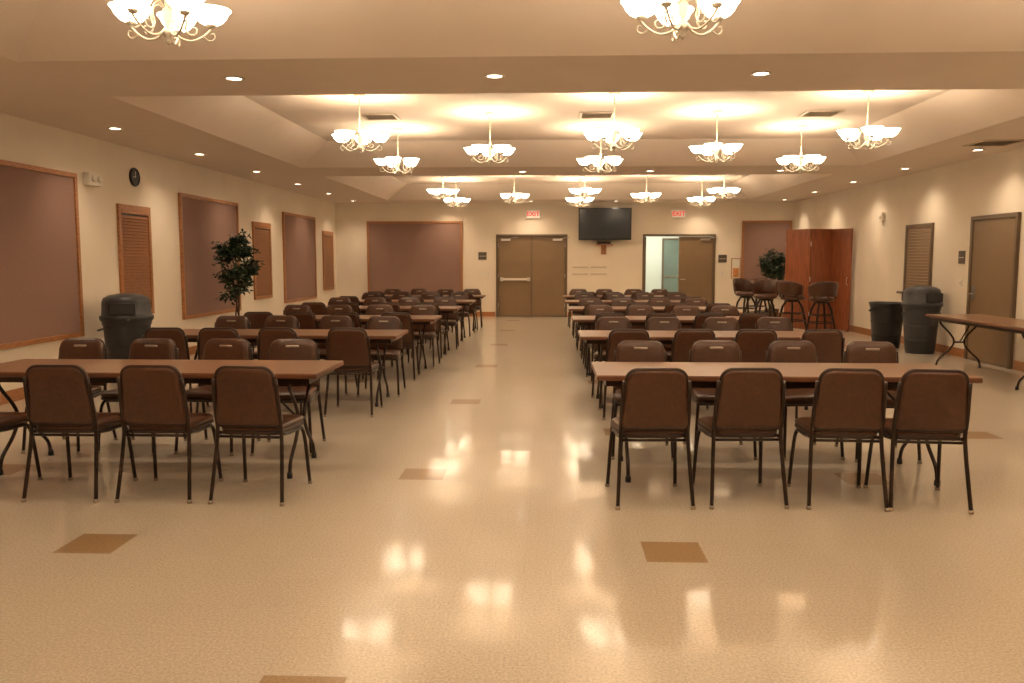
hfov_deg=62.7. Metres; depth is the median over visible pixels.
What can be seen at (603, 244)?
shelf
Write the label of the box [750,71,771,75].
recessed light
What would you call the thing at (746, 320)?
dining chair
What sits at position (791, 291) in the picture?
bar stool
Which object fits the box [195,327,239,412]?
dining chair
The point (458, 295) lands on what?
dining chair
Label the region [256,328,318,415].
dining chair
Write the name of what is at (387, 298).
dining chair
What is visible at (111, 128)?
recessed light
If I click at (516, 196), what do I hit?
chandelier
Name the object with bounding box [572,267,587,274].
peg rail
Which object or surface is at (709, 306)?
dining chair
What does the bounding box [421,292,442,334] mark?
dining chair
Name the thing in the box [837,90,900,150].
chandelier
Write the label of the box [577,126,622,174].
chandelier
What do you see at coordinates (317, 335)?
folding table
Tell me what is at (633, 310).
dining chair
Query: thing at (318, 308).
dining chair
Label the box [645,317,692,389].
dining chair
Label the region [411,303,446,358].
dining chair
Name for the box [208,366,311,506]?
dining chair
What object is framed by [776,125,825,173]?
chandelier
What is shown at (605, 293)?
dining chair
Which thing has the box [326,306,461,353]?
folding table
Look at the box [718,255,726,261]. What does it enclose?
room sign
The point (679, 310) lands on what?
dining chair
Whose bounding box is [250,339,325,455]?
dining chair
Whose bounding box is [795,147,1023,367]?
wall
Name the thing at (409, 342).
dining chair
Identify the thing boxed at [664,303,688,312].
dining chair
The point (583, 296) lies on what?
dining chair
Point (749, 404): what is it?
dining chair
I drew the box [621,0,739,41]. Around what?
chandelier
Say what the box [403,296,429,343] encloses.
dining chair
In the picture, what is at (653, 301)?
dining chair
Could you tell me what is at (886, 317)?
trash can
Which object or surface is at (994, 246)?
door
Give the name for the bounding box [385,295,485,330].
folding table
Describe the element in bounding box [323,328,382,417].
dining chair
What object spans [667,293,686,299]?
dining chair
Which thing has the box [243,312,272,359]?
dining chair
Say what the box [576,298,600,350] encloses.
dining chair
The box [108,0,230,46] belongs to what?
chandelier
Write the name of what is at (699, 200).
chandelier
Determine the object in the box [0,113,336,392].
wall
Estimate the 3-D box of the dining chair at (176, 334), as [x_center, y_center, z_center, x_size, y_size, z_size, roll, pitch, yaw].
[-3.349,0.270,8.347,0.490,0.860,0.557,0,6,-2]
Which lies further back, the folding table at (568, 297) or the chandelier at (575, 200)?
the chandelier at (575, 200)
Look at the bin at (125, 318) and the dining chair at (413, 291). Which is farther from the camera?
the dining chair at (413, 291)
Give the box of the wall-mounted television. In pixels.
[578,208,631,239]
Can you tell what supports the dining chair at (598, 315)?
on the floor
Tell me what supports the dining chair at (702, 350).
on the floor
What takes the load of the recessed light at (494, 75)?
in the ceiling
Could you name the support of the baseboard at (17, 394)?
attached to the wall at (23, 141)
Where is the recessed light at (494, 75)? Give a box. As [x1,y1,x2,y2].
[484,73,504,78]
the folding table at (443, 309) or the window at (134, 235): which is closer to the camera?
the window at (134, 235)
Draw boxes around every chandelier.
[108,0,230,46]
[332,95,389,153]
[374,128,418,174]
[426,186,458,199]
[444,179,469,207]
[464,112,514,164]
[501,175,529,203]
[566,179,593,207]
[569,177,600,199]
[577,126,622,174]
[584,92,641,151]
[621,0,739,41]
[631,175,660,203]
[687,178,714,206]
[689,110,742,163]
[707,175,739,199]
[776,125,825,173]
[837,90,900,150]
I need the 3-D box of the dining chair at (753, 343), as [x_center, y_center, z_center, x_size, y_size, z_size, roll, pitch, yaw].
[2.317,0.290,8.136,0.490,0.860,0.557,1,6,7]
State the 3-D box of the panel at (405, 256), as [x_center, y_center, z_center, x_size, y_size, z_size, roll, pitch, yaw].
[-2.601,-2.241,22.498,2.570,1.940,0.045,0,6,2]
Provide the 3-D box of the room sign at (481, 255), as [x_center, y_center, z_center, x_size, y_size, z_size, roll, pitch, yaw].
[-0.787,-2.284,22.432,0.220,0.200,0.014,0,6,2]
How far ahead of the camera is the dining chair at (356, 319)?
10.46 m
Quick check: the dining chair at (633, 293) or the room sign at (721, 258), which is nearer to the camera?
the dining chair at (633, 293)
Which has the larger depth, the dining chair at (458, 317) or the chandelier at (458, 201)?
the chandelier at (458, 201)
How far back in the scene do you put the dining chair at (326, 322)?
9.76 m
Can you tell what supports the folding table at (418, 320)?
on the floor
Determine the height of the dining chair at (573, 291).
0.860 m
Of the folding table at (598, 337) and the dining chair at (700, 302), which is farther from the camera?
the dining chair at (700, 302)
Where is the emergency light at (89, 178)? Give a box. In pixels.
[83,172,102,186]
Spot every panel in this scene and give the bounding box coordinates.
[0,159,84,349]
[178,193,241,319]
[282,212,316,302]
[367,221,462,292]
[741,221,791,294]
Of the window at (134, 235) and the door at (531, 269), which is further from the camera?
the door at (531, 269)
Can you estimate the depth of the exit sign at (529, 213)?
22.21 m
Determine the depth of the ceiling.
7.34 m
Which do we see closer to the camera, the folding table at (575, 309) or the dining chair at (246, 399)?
the dining chair at (246, 399)
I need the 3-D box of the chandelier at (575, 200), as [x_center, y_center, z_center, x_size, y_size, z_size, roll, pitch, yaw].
[1.578,-3.442,19.560,0.671,0.665,0.649,-3,6,-25]
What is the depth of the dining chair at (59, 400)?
5.23 m
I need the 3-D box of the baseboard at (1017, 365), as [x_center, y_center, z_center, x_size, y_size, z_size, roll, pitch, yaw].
[6.882,0.452,10.256,0.018,0.130,24.100,0,6,2]
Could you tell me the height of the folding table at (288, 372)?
0.740 m
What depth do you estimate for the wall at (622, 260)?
22.31 m
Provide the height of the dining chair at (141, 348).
0.860 m
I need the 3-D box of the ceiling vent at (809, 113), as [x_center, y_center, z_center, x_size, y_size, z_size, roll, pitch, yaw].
[3.953,-2.918,10.761,0.460,0.018,0.460,0,6,2]
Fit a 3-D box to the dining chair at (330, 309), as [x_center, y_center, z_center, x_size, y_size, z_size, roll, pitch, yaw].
[-2.519,-0.083,11.998,0.490,0.860,0.558,0,6,3]
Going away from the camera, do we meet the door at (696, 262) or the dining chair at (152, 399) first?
the dining chair at (152, 399)
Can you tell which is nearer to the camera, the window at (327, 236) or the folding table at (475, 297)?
the folding table at (475, 297)
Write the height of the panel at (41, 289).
1.960 m
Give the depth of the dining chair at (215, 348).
6.89 m
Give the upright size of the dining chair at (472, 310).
0.860 m
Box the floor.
[0,316,1023,682]
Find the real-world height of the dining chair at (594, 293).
0.860 m
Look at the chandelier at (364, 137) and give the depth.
9.58 m
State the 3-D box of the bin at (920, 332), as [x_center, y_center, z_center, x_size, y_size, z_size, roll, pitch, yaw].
[6.649,-0.360,13.657,0.629,1.095,0.629,3,6,28]
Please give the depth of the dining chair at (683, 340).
7.90 m
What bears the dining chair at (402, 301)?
on the floor
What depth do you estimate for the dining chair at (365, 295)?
16.88 m
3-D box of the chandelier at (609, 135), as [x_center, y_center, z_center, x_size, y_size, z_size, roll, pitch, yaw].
[1.154,-2.472,9.508,0.671,0.665,0.649,0,6,-2]
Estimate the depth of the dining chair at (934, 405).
5.01 m
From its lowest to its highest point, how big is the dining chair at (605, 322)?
0.860 m
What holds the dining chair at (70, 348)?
on the floor
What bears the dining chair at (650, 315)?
on the floor
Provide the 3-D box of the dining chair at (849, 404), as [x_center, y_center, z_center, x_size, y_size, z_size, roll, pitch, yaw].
[2.048,0.565,5.285,0.490,0.860,0.558,0,6,5]
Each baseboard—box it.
[0,345,196,404]
[469,312,783,316]
[849,325,1023,371]
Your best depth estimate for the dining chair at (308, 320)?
10.49 m
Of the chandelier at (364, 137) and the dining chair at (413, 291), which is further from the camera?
the dining chair at (413, 291)
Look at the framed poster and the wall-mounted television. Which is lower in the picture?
the framed poster
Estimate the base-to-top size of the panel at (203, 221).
1.960 m
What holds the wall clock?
attached to the wall at (23, 141)
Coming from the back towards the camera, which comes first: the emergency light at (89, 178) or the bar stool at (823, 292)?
the bar stool at (823, 292)
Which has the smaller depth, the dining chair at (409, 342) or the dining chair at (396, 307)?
the dining chair at (409, 342)
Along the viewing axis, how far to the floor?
4.37 m
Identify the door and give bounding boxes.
[496,234,568,316]
[642,234,715,303]
[661,238,678,291]
[964,212,1021,368]
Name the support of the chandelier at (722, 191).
hanging from the ceiling
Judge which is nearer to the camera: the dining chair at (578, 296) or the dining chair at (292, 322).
the dining chair at (292, 322)
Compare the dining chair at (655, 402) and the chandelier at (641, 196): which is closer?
the dining chair at (655, 402)
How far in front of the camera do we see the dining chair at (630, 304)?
12.67 m
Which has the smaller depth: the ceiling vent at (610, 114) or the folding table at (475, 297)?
the ceiling vent at (610, 114)
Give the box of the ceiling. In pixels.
[0,0,1023,202]
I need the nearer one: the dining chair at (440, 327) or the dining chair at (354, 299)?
the dining chair at (440, 327)
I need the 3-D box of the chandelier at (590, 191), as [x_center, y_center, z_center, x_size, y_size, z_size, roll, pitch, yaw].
[1.468,-3.205,17.111,0.671,0.665,0.649,-4,7,-37]
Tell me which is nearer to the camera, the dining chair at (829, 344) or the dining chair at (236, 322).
the dining chair at (829, 344)
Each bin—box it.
[97,293,153,358]
[900,286,942,353]
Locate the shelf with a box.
[595,242,612,253]
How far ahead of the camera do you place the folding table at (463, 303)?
15.84 m
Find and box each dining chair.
[0,412,42,479]
[21,338,117,454]
[21,365,137,502]
[98,338,186,454]
[114,365,222,503]
[143,327,209,412]
[174,338,260,455]
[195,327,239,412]
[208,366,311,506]
[214,316,250,347]
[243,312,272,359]
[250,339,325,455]
[253,316,299,359]
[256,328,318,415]
[283,305,311,314]
[286,312,320,380]
[301,302,326,314]
[317,315,357,395]
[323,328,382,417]
[325,305,353,359]
[326,312,374,380]
[328,297,350,305]
[335,302,364,329]
[340,296,359,305]
[356,316,405,396]
[361,292,380,314]
[363,297,385,314]
[365,305,393,367]
[373,296,391,301]
[376,302,407,358]
[376,312,419,381]
[384,289,400,294]
[392,292,411,298]
[397,298,420,313]
[401,305,440,368]
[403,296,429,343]
[410,289,427,294]
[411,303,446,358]
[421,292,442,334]
[429,297,458,349]
[436,296,462,340]
[437,289,453,327]
[446,292,470,336]
[452,292,477,332]
[460,289,482,327]
[567,289,586,328]
[572,293,593,337]
[575,292,595,333]
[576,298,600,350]
[578,296,602,343]
[580,303,607,359]
[582,305,613,368]
[586,313,625,382]
[591,316,631,397]
[595,289,612,294]
[598,329,650,419]
[602,292,619,299]
[604,293,624,299]
[605,368,695,509]
[610,340,672,460]
[611,298,633,314]
[624,289,641,294]
[625,303,650,315]
[626,305,654,328]
[631,292,648,297]
[634,293,654,299]
[644,313,675,329]
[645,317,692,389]
[648,298,670,305]
[650,289,667,294]
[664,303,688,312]
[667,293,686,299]
[671,305,700,328]
[671,329,716,409]
[680,297,700,302]
[683,340,757,459]
[685,298,707,306]
[692,368,789,509]
[693,313,725,328]
[702,317,739,330]
[705,303,730,312]
[710,306,738,315]
[733,329,778,362]
[737,313,769,329]
[755,317,792,330]
[758,340,844,460]
[787,368,889,511]
[795,329,844,418]
[834,341,921,463]
[863,369,973,514]
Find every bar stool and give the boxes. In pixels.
[733,278,757,315]
[745,277,769,313]
[751,279,777,316]
[777,280,805,327]
[805,281,838,330]
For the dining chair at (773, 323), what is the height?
0.860 m
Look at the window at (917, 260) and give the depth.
14.58 m
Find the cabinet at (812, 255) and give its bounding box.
[784,228,852,331]
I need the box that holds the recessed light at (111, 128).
[107,127,122,129]
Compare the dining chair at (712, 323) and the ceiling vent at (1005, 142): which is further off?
the ceiling vent at (1005, 142)
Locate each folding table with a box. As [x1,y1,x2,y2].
[0,359,343,478]
[182,329,407,406]
[273,315,441,374]
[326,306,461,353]
[359,299,475,340]
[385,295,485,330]
[563,295,663,327]
[565,300,680,337]
[568,306,705,350]
[572,316,738,375]
[578,330,807,409]
[591,362,982,485]
[925,314,1023,389]
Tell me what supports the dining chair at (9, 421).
on the floor
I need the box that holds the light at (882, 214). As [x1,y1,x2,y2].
[879,212,884,221]
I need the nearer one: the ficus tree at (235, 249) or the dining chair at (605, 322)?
the dining chair at (605, 322)
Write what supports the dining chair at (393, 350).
on the floor
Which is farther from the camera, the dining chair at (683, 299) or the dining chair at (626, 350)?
the dining chair at (683, 299)
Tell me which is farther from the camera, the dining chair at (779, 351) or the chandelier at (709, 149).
the chandelier at (709, 149)
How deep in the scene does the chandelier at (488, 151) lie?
10.74 m
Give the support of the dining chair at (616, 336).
on the floor
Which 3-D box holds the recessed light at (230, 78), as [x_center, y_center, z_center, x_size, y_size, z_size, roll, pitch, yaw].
[-2.342,-2.215,7.077,0.176,0.010,0.176,0,6,2]
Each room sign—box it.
[478,252,486,259]
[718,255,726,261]
[958,251,965,263]
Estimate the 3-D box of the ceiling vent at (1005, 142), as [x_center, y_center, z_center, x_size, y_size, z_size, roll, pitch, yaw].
[6.282,-2.584,10.944,0.550,0.018,0.550,0,6,2]
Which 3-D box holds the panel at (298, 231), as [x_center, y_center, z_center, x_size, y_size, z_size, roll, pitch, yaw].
[-4.853,-1.922,19.295,0.045,1.960,2.470,0,6,2]
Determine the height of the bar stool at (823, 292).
1.099 m
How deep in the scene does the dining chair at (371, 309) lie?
12.19 m
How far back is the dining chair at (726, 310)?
11.93 m
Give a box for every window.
[116,203,154,313]
[252,221,272,299]
[322,231,333,290]
[896,223,934,293]
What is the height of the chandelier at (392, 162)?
0.665 m
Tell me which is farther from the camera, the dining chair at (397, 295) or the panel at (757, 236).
the panel at (757, 236)
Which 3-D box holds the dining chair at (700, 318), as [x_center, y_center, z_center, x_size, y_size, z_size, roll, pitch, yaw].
[2.449,0.056,10.563,0.490,0.860,0.558,0,6,4]
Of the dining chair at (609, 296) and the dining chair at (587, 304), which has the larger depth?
the dining chair at (609, 296)
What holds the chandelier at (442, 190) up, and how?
hanging from the ceiling
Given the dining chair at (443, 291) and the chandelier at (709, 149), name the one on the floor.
the dining chair at (443, 291)
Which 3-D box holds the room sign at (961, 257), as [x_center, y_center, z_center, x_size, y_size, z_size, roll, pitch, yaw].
[7.012,-1.314,13.097,0.014,0.200,0.200,0,6,2]
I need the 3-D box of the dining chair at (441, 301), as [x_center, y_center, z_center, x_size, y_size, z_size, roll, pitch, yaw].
[-1.162,-0.314,14.395,0.490,0.860,0.557,0,6,-1]
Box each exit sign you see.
[526,210,539,217]
[671,210,685,217]
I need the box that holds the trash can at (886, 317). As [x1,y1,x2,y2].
[868,301,902,347]
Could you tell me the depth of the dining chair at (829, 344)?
7.85 m
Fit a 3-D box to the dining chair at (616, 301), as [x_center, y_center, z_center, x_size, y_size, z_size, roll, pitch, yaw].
[1.906,-0.295,14.194,0.490,0.860,0.557,0,6,-1]
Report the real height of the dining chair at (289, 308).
0.860 m
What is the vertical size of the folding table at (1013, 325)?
0.740 m
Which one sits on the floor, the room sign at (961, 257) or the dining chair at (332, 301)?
the dining chair at (332, 301)
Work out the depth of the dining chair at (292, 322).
9.76 m
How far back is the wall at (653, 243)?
24.93 m
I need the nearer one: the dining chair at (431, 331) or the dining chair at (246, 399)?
the dining chair at (246, 399)
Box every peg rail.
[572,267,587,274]
[591,267,605,274]
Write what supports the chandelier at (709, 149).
hanging from the ceiling
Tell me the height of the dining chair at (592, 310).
0.860 m
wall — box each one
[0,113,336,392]
[335,202,794,316]
[645,236,712,292]
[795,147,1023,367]
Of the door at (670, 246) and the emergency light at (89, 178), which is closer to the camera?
the emergency light at (89, 178)
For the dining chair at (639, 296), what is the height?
0.860 m
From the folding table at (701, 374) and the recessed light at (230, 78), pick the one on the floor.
the folding table at (701, 374)
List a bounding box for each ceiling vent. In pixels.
[360,113,400,119]
[578,111,615,118]
[797,110,844,116]
[962,139,1023,146]
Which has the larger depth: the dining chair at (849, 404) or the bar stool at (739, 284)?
the bar stool at (739, 284)
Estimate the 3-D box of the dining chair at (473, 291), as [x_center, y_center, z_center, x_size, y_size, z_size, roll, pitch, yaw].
[-0.909,-0.748,18.890,0.490,0.860,0.557,0,6,-1]
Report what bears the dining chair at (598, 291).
on the floor
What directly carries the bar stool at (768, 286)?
on the floor
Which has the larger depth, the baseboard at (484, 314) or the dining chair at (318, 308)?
the baseboard at (484, 314)
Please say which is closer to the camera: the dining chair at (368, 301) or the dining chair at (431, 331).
the dining chair at (431, 331)
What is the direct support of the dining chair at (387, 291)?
on the floor
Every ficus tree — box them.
[211,228,265,315]
[757,248,785,316]
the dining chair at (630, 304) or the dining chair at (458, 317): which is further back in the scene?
the dining chair at (458, 317)
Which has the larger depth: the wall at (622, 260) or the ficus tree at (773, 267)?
the wall at (622, 260)
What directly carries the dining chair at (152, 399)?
on the floor
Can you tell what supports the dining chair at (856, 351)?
on the floor
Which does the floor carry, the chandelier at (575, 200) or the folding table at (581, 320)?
the folding table at (581, 320)
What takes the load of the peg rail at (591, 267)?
attached to the wall at (622, 260)
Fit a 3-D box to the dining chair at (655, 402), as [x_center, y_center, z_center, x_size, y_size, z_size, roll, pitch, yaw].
[0.866,0.563,5.304,0.490,0.860,0.558,0,6,-1]
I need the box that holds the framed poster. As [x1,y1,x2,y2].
[731,258,740,278]
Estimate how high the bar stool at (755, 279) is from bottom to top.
1.099 m
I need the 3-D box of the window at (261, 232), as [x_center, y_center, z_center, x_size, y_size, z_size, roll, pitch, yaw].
[-4.966,-1.609,16.735,0.040,1.510,1.030,0,6,2]
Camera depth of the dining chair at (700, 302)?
14.32 m
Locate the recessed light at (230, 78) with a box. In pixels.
[223,76,244,80]
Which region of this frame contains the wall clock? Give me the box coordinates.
[129,168,139,186]
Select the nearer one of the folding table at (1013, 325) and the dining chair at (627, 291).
the folding table at (1013, 325)
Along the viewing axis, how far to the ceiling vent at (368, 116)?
10.94 m
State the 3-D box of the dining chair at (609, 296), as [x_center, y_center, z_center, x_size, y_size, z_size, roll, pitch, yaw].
[2.038,-0.518,16.516,0.490,0.860,0.557,0,6,2]
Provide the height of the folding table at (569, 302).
0.740 m
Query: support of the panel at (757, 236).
attached to the wall at (622, 260)
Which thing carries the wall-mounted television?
attached to the wall at (622, 260)
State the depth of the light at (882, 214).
16.12 m
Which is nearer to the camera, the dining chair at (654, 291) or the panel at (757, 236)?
the dining chair at (654, 291)
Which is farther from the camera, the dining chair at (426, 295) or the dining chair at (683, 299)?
the dining chair at (426, 295)
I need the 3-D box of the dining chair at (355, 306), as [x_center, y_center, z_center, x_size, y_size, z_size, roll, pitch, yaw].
[-2.512,-0.193,13.137,0.490,0.860,0.557,0,6,5]
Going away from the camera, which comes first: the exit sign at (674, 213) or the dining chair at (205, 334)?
the dining chair at (205, 334)

